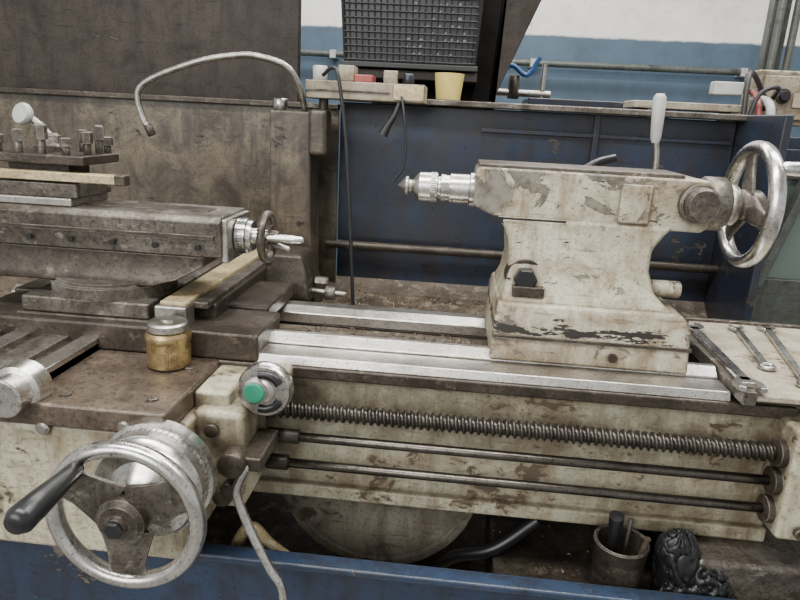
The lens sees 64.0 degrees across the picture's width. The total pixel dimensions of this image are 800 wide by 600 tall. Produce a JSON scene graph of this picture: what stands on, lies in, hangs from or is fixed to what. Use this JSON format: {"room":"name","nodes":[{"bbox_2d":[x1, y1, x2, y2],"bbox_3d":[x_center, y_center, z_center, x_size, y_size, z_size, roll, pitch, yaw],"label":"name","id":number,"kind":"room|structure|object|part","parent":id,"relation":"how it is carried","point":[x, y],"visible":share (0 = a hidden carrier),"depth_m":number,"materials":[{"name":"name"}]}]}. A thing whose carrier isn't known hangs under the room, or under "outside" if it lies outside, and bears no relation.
{"room":"metal workshop","nodes":[
{"label":"metal workshop","id":0,"kind":"room"},
{"bbox_2d":[143,123,155,136],"bbox_3d":[-0.610,-0.415,1.561,0.029,0.032,0.020,4,16,4],"label":"coolant nozzle","id":1,"kind":"object","parent":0,"point":[149,129],"depth_m":1.55,"materials":[{"name":"grey metal"}]},
{"bbox_2d":[134,52,307,125],"bbox_3d":[-0.432,-0.504,1.554,0.409,0.186,0.084,4,16,4],"label":"pipe","id":2,"kind":"object","parent":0,"point":[233,55],"depth_m":1.51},
{"bbox_2d":[300,0,799,271],"bbox_3d":[0.462,-1.812,4.218,10.000,4.200,0.150,4,16,4],"label":"wall","id":3,"kind":"structure","parent":0,"point":[686,33],"depth_m":4.10,"materials":[{"name":"paint"}]},
{"bbox_2d":[301,49,750,77],"bbox_3d":[0.119,-0.692,4.435,5.450,1.895,0.105,4,16,4],"label":"pipe","id":4,"kind":"object","parent":3,"relation":"attached to","point":[334,54],"visible":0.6,"depth_m":4.05,"materials":[{"name":"grey metal"}]},
{"bbox_3d":[-0.007,1.285,1.146,10.000,0.100,7.500,4,16,4],"label":"floor","id":5,"kind":"structure","parent":0,"visible":0},
{"bbox_2d":[0,0,301,101],"bbox_3d":[-1.173,-0.188,2.074,1.720,2.100,0.085,4,16,4],"label":"hood","id":6,"kind":"object","parent":5,"relation":"on","point":[113,46],"visible":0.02,"depth_m":1.85,"materials":[{"name":"brown paint"}]},
{"bbox_2d":[0,491,799,599],"bbox_3d":[-0.027,0.694,1.620,2.400,0.771,0.875,4,16,4],"label":"pan","id":7,"kind":"object","parent":5,"relation":"on","point":[228,566],"visible":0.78,"depth_m":1.18,"materials":[{"name":"blue paint"}]},
{"bbox_2d":[55,290,653,587],"bbox_3d":[0.283,0.257,1.417,1.618,0.373,0.905,4,16,4],"label":"metal swarf","id":8,"kind":"object","parent":7,"relation":"on","point":[347,290],"visible":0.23,"depth_m":1.39,"materials":[{"name":"silver metal"}]},
{"bbox_2d":[284,494,473,564],"bbox_3d":[-0.036,0.344,1.361,0.410,0.425,0.185,4,16,4],"label":"disc","id":9,"kind":"object","parent":7,"relation":"on","point":[348,529],"visible":0.25,"depth_m":1.31,"materials":[{"name":"metal"}]},
{"bbox_2d":[11,280,799,599],"bbox_3d":[-0.058,0.255,1.309,1.720,0.402,0.440,4,16,4],"label":"bed","id":10,"kind":"object","parent":7,"relation":"on","point":[377,418],"visible":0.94,"depth_m":1.15,"materials":[{"name":"beige paint"}]},
{"bbox_2d":[0,102,345,599],"bbox_3d":[-0.518,0.071,1.202,0.755,0.830,0.992,4,16,4],"label":"carriage","id":11,"kind":"object","parent":10,"relation":"on","point":[132,473],"visible":0.99,"depth_m":1.11,"materials":[{"name":"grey metal"}]},
{"bbox_3d":[-0.701,-0.347,1.192,0.041,0.041,0.030,4,16,4],"label":"tool post lever knob","id":12,"kind":"part","parent":11,"relation":"part of","materials":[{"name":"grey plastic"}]},
{"bbox_3d":[-0.680,-0.328,1.201,0.057,0.053,0.014,1,16,-7],"label":"tool post lever","id":13,"kind":"part","parent":11,"relation":"part of","materials":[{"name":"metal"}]},
{"bbox_3d":[-0.674,-0.200,1.236,0.160,0.015,0.130,4,16,4],"label":"tool post","id":14,"kind":"part","parent":11,"relation":"part of","materials":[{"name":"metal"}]},
{"bbox_3d":[-0.656,-0.272,1.215,0.188,0.017,0.128,4,16,4],"label":"tool post","id":15,"kind":"part","parent":11,"relation":"part of","materials":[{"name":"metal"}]},
{"bbox_3d":[-0.578,0.124,1.128,0.495,0.038,0.335,4,16,4],"label":"saddle plate","id":16,"kind":"part","parent":11,"relation":"part of","materials":[{"name":"brown metal"}]},
{"bbox_2d":[144,315,191,371],"bbox_3d":[-0.402,0.072,1.112,0.077,0.086,0.077,4,16,4],"label":"jar","id":17,"kind":"object","parent":11,"relation":"on","point":[168,337],"visible":1,"depth_m":1.09,"materials":[{"name":"metal"}]},
{"bbox_3d":[-0.279,0.309,1.049,0.028,0.028,0.020,4,16,4],"label":"control knob","id":18,"kind":"part","parent":11,"relation":"part of","materials":[{"name":"metal"}]},
{"bbox_3d":[-0.312,-0.123,1.222,0.012,0.080,0.130,4,16,4],"label":"compound plate","id":19,"kind":"part","parent":11,"relation":"part of","materials":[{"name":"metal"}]},
{"bbox_3d":[-0.224,0.404,1.054,0.104,0.302,0.034,8,17,17],"label":"control lever","id":20,"kind":"part","parent":11,"relation":"part of","materials":[{"name":"metal"}]},
{"bbox_3d":[-0.168,-0.017,1.546,0.026,0.035,0.034,4,16,4],"label":"attachment screw knob","id":21,"kind":"part","parent":11,"relation":"part of","materials":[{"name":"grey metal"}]},
{"bbox_2d":[270,98,330,301],"bbox_3d":[-0.269,-0.241,1.683,0.169,0.548,0.134,4,16,4],"label":"coolant column","id":22,"kind":"object","parent":10,"relation":"on","point":[294,172],"depth_m":1.61,"materials":[{"name":"grey metal"}]},
{"bbox_3d":[-0.199,-0.418,1.598,0.045,0.112,0.070,4,16,4],"label":"column bracket","id":23,"kind":"part","parent":22,"relation":"part of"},
{"bbox_2d":[319,99,327,109],"bbox_3d":[-0.191,-0.489,1.603,0.024,0.035,0.024,4,16,4],"label":"rod","id":24,"kind":"object","parent":22,"relation":"attached to","point":[323,103],"visible":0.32,"depth_m":1.59,"materials":[{"name":"metal"}]},
{"bbox_2d":[305,79,427,103],"bbox_3d":[-0.081,-0.514,1.583,0.291,0.042,0.104,4,16,4],"label":"box shelf","id":25,"kind":"object","parent":22,"relation":"on","point":[318,84],"depth_m":1.54,"materials":[{"name":"beige paint"}]},
{"bbox_3d":[-0.127,-0.503,1.539,0.205,0.004,0.004,4,16,4],"label":"tool box groove","id":26,"kind":"part","parent":25,"relation":"part of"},
{"bbox_2d":[313,65,414,84],"bbox_3d":[-0.090,-0.554,1.575,0.252,0.038,0.060,4,16,4],"label":"box","id":27,"kind":"object","parent":25,"relation":"on","point":[347,72],"visible":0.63,"depth_m":1.55,"materials":[{"name":"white plastic"}]},
{"bbox_2d":[393,85,423,100],"bbox_3d":[0.021,-0.493,1.527,0.072,0.033,0.003,4,16,4],"label":"box","id":28,"kind":"object","parent":25,"relation":"attached to","point":[409,93],"visible":1,"depth_m":1.53,"materials":[{"name":"beige cardboard"}]},
{"bbox_2d":[322,66,406,304],"bbox_3d":[-0.097,-0.252,1.578,0.214,0.605,0.054,4,16,4],"label":"power cables","id":29,"kind":"object","parent":10,"relation":"attached to","point":[386,127],"visible":0.98,"depth_m":1.53,"materials":[{"name":"black rubber"}]},
{"bbox_2d":[280,323,487,345],"bbox_3d":[-0.160,0.103,1.344,1.490,0.045,0.160,4,16,4],"label":"rail","id":30,"kind":"object","parent":10,"relation":"attached to","point":[456,335],"depth_m":1.40,"materials":[{"name":"silver metal"}]},
{"bbox_2d":[0,87,793,320],"bbox_3d":[-0.293,-0.231,1.644,2.330,0.587,0.440,4,16,4],"label":"guard","id":31,"kind":"object","parent":10,"relation":"attached to","point":[209,151],"visible":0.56,"depth_m":1.78,"materials":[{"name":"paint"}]},
{"bbox_3d":[-0.806,-0.312,1.855,1.265,0.535,0.010,4,16,4],"label":"stained panel","id":32,"kind":"part","parent":31,"relation":"part of","materials":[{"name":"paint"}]},
{"bbox_3d":[-0.793,-0.568,1.778,1.265,0.015,0.035,4,16,4],"label":"stained panel rail","id":33,"kind":"part","parent":31,"relation":"part of","materials":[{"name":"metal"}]},
{"bbox_3d":[0.327,-0.121,1.770,1.080,0.024,0.024,4,16,4],"label":"drip rail","id":34,"kind":"part","parent":31,"relation":"part of","materials":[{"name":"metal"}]},
{"bbox_3d":[0.345,-0.239,1.783,1.045,0.550,0.010,4,16,4],"label":"blue panel","id":35,"kind":"part","parent":31,"relation":"part of","materials":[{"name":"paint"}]},
{"bbox_3d":[0.541,-0.433,1.698,0.650,0.010,0.010,4,16,4],"label":"blue panel recess rail","id":36,"kind":"part","parent":31,"relation":"part of","materials":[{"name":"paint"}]},
{"bbox_2d":[435,72,464,100],"bbox_3d":[0.129,-0.563,1.691,0.078,0.066,0.078,4,16,4],"label":"cup","id":37,"kind":"object","parent":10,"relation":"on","point":[448,86],"visible":0.96,"depth_m":1.66,"materials":[{"name":"plastic"}]},
{"bbox_3d":[0.185,0.326,1.138,0.960,0.017,0.017,4,16,4],"label":"control rod","id":38,"kind":"part","parent":10,"relation":"part of","materials":[{"name":"metal"}]},
{"bbox_3d":[0.187,0.274,1.123,0.960,0.017,0.017,4,16,4],"label":"feed rod","id":39,"kind":"part","parent":10,"relation":"part of","materials":[{"name":"metal"}]},
{"bbox_2d":[398,93,799,373],"bbox_3d":[0.372,-0.147,1.224,0.761,0.489,0.275,4,16,4],"label":"tailstock","id":40,"kind":"object","parent":10,"relation":"on","point":[571,284],"visible":1,"depth_m":1.16,"materials":[{"name":"paint"}]},
{"bbox_3d":[0.234,-0.017,1.175,0.058,0.020,0.025,4,16,4],"label":"adjuster plate","id":41,"kind":"part","parent":40,"relation":"part of","materials":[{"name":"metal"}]},
{"bbox_3d":[0.331,-0.246,1.204,0.365,0.010,0.118,4,16,4],"label":"barrel plate","id":42,"kind":"part","parent":40,"relation":"part of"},
{"bbox_3d":[0.391,-0.268,1.264,0.074,0.042,0.017,0,16,-12],"label":"quill lock lever","id":43,"kind":"part","parent":40,"relation":"part of","materials":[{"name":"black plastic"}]},
{"bbox_3d":[0.421,-0.172,1.146,0.055,0.070,0.012,4,16,4],"label":"raised panel","id":44,"kind":"part","parent":40,"relation":"part of","materials":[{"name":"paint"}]},
{"bbox_2d":[686,316,799,406],"bbox_3d":[0.770,0.115,1.272,0.367,0.032,0.480,4,16,4],"label":"board","id":45,"kind":"object","parent":10,"relation":"on","point":[783,390],"visible":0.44,"depth_m":1.24,"materials":[{"name":"beige wood"}]},
{"bbox_3d":[0.599,0.098,1.284,0.022,0.024,0.480,4,16,4],"label":"board frame","id":46,"kind":"part","parent":45,"relation":"part of","materials":[{"name":"grey metal"}]},
{"bbox_2d":[689,323,767,393],"bbox_3d":[0.602,0.100,1.216,0.048,0.009,0.359,5,16,7],"label":"wrench","id":47,"kind":"object","parent":45,"relation":"on","point":[741,381],"visible":0.85,"depth_m":1.14,"materials":[{"name":"metal"}]},
{"bbox_3d":[0.799,0.061,1.449,0.345,0.024,0.015,4,16,4],"label":"board frame","id":48,"kind":"part","parent":45,"relation":"part of","materials":[{"name":"grey metal"}]},
{"bbox_2d":[728,324,776,371],"bbox_3d":[0.703,0.092,1.283,0.032,0.009,0.267,7,16,14],"label":"wrench","id":49,"kind":"object","parent":45,"relation":"on","point":[763,364],"visible":1,"depth_m":1.25,"materials":[{"name":"metal"}]},
{"bbox_2d":[756,324,799,386],"bbox_3d":[0.753,0.104,1.250,0.038,0.009,0.373,8,17,17],"label":"wrench","id":50,"kind":"object","parent":45,"relation":"on","point":[770,330],"visible":1,"depth_m":1.26,"materials":[{"name":"metal"}]},
{"bbox_2d":[589,510,650,588],"bbox_3d":[0.392,0.445,1.141,0.096,0.173,0.096,4,16,4],"label":"cup","id":51,"kind":"object","parent":7,"relation":"on","point":[620,552],"visible":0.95,"depth_m":1.11,"materials":[{"name":"metal"}]},
{"bbox_3d":[0.371,0.444,1.127,0.025,0.166,0.045,9,17,19],"label":"brush handle","id":52,"kind":"part","parent":51,"relation":"part of","materials":[{"name":"black plastic"}]},
{"bbox_2d":[484,514,799,590],"bbox_3d":[0.669,0.571,1.272,0.980,0.110,0.344,4,16,4],"label":"shelf","id":53,"kind":"object","parent":7,"relation":"attached to","point":[546,550],"depth_m":1.26,"materials":[{"name":"metal"}]},
{"bbox_2d":[651,528,733,598],"bbox_3d":[0.517,0.470,1.128,0.144,0.146,0.080,4,16,4],"label":"rag","id":54,"kind":"object","parent":7,"relation":"on","point":[676,567],"visible":0.85,"depth_m":1.10,"materials":[{"name":"fabric"}]},
{"bbox_2d":[358,0,540,108],"bbox_3d":[0.112,-0.116,2.148,0.575,2.050,0.400,4,16,4],"label":"stand","id":55,"kind":"object","parent":5,"relation":"on","point":[505,23],"visible":0.19,"depth_m":1.86,"materials":[{"name":"brown paint"}]},
{"bbox_2d":[341,0,484,72],"bbox_3d":[0.038,-0.816,1.841,0.408,0.304,0.223,4,16,4],"label":"crate","id":56,"kind":"object","parent":55,"relation":"on","point":[412,35],"visible":0.99,"depth_m":1.76,"materials":[{"name":"plastic"}]},
{"bbox_2d":[358,68,476,86],"bbox_3d":[0.038,-0.668,1.926,0.380,0.025,0.260,4,16,4],"label":"shelf","id":57,"kind":"object","parent":55,"relation":"attached to","point":[427,78],"depth_m":1.81,"materials":[{"name":"brown paint"}]},
{"bbox_2d":[496,56,667,116],"bbox_3d":[0.590,-0.027,2.517,0.620,1.724,0.250,4,16,4],"label":"fittings","id":58,"kind":"object","parent":5,"relation":"on","point":[542,97],"visible":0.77,"depth_m":2.23,"materials":[{"name":"metal"}]},
{"bbox_2d":[623,100,741,121],"bbox_3d":[0.749,0.205,2.009,0.290,1.575,0.120,4,16,4],"label":"shelf","id":59,"kind":"object","parent":5,"relation":"on","point":[632,104],"visible":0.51,"depth_m":1.74,"materials":[{"name":"beige paint"}]},
{"bbox_2d":[709,0,799,126],"bbox_3d":[0.967,-0.133,1.910,0.241,2.300,0.491,15,20,35],"label":"machine","id":60,"kind":"object","parent":5,"relation":"on","point":[767,89],"visible":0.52,"depth_m":1.83,"materials":[{"name":"beige paint"}]},
{"bbox_2d":[709,81,743,95],"bbox_3d":[0.931,-0.603,1.825,0.080,0.035,0.040,4,16,4],"label":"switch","id":61,"kind":"object","parent":60,"relation":"attached to","point":[717,87],"depth_m":1.81,"materials":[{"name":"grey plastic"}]},
{"bbox_3d":[1.075,0.014,2.142,0.050,1.900,0.040,4,16,4],"label":"mount post","id":62,"kind":"part","parent":60,"relation":"part of","materials":[{"name":"grey metal"}]},
{"bbox_3d":[1.100,-0.578,1.832,0.130,0.120,0.010,4,16,4],"label":"box door","id":63,"kind":"part","parent":60,"relation":"part of","materials":[{"name":"beige paint"}]},
{"bbox_2d":[775,89,790,102],"bbox_3d":[1.089,-0.579,1.817,0.040,0.040,0.020,4,16,4],"label":"switch","id":64,"kind":"object","parent":60,"relation":"attached to","point":[784,96],"depth_m":1.81,"materials":[{"name":"black plastic"}]},
{"bbox_2d":[785,137,799,161],"bbox_3d":[1.603,0.113,2.619,1.200,1.500,0.540,4,16,4],"label":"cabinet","id":65,"kind":"object","parent":5,"relation":"on","point":[793,150],"visible":0.02,"depth_m":2.21,"materials":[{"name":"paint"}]},
{"bbox_3d":[1.306,0.080,2.391,0.560,1.260,0.015,4,16,4],"label":"door","id":66,"kind":"part","parent":65,"relation":"part of","materials":[{"name":"blue paint"}]},
{"bbox_3d":[1.014,0.305,1.990,0.035,1.420,0.040,4,16,4],"label":"stile","id":67,"kind":"object","parent":5,"relation":"on","visible":0},
{"bbox_2d":[751,278,799,408],"bbox_3d":[1.292,0.191,1.930,0.580,0.500,0.040,4,16,4],"label":"rail","id":68,"kind":"object","parent":67,"relation":"attached to","point":[778,300],"visible":0.02,"depth_m":1.88,"materials":[{"name":"grey metal"}]},
{"bbox_2d":[767,179,799,279],"bbox_3d":[1.312,-0.189,1.821,0.520,0.290,0.010,4,16,4],"label":"glass pane","id":69,"kind":"object","parent":68,"relation":"on","point":[786,265],"visible":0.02,"depth_m":1.85,"materials":[{"name":"grey"}]},
{"bbox_2d":[758,179,799,287],"bbox_3d":[1.104,-0.284,1.773,0.158,0.520,0.040,4,16,4],"label":"diagonal strut","id":70,"kind":"object","parent":67,"relation":"attached to","point":[792,209],"visible":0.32,"depth_m":1.79,"materials":[{"name":"green paint"}]},
{"bbox_2d":[787,176,799,179],"bbox_3d":[1.320,-0.340,1.778,0.580,0.035,0.040,4,16,4],"label":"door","id":71,"kind":"structure","parent":67,"relation":"attached to","point":[788,177],"depth_m":1.78,"materials":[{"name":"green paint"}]}
]}

